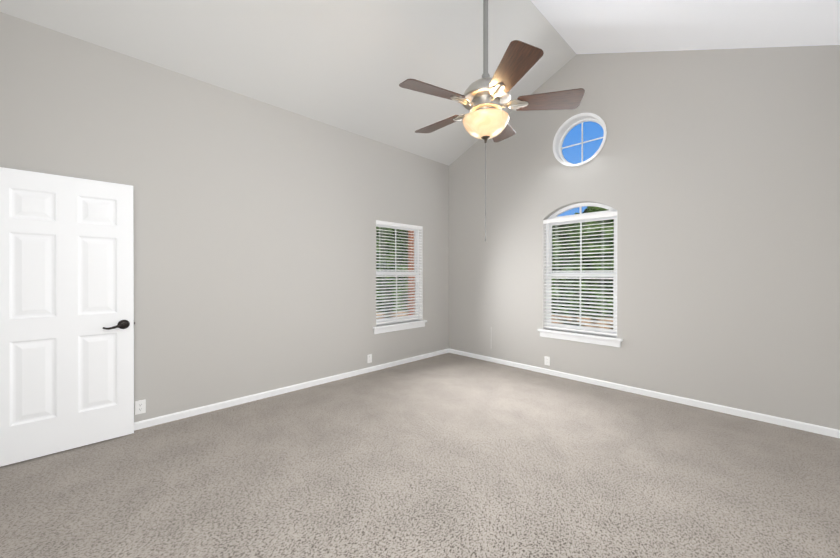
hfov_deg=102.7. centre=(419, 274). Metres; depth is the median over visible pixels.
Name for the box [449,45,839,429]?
wall
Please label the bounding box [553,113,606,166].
oval window
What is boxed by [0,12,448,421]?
wall
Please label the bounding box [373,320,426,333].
window sill
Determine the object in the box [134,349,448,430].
baseboard
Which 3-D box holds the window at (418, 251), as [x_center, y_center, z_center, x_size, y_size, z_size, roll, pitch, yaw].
[-0.327,-0.024,4.976,0.909,1.469,0.135,0,0,-44]
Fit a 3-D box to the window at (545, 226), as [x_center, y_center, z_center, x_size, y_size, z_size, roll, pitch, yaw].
[2.002,-0.079,4.219,0.135,1.612,0.894,0,0,-44]
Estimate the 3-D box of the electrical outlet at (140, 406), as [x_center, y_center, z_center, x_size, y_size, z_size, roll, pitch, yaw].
[-2.388,1.129,2.870,0.070,0.114,0.008,0,0,-44]
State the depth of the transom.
4.24 m
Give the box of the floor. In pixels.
[0,353,839,557]
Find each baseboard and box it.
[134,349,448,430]
[449,349,839,437]
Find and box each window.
[376,220,422,324]
[543,207,617,336]
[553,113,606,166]
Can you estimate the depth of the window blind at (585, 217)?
4.16 m
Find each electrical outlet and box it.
[135,399,145,414]
[367,354,371,362]
[544,356,549,365]
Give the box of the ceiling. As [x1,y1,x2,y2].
[0,0,839,165]
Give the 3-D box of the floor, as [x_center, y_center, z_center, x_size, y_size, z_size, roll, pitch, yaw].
[0.214,1.364,2.494,5.140,0.100,4.480,0,0,-44]
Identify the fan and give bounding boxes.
[399,0,584,240]
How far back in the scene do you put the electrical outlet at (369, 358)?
4.53 m
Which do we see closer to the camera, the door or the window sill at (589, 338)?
the door
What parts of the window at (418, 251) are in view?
glass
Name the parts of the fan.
blade, blade, pull chain, lamp shade, blade, blade, blade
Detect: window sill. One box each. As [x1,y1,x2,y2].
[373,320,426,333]
[538,329,622,346]
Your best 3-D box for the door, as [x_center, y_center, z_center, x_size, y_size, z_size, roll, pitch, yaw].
[-2.627,0.284,2.511,0.760,2.030,0.149,0,0,-44]
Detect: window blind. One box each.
[376,220,421,323]
[543,211,616,335]
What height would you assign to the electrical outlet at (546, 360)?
0.114 m
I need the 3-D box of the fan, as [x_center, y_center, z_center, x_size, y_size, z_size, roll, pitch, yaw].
[0.516,-1.502,2.845,1.491,2.444,1.431,0,0,-44]
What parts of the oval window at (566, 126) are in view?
glass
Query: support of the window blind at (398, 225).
attached to the window at (418, 251)
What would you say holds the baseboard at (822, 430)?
attached to the wall at (712, 176)
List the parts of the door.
handle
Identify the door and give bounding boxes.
[0,167,134,466]
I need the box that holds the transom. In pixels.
[548,202,617,218]
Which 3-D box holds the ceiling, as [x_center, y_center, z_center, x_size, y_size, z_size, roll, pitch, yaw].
[0.214,-2.313,2.485,5.140,1.085,4.480,0,0,-44]
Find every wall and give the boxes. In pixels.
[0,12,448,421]
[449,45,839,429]

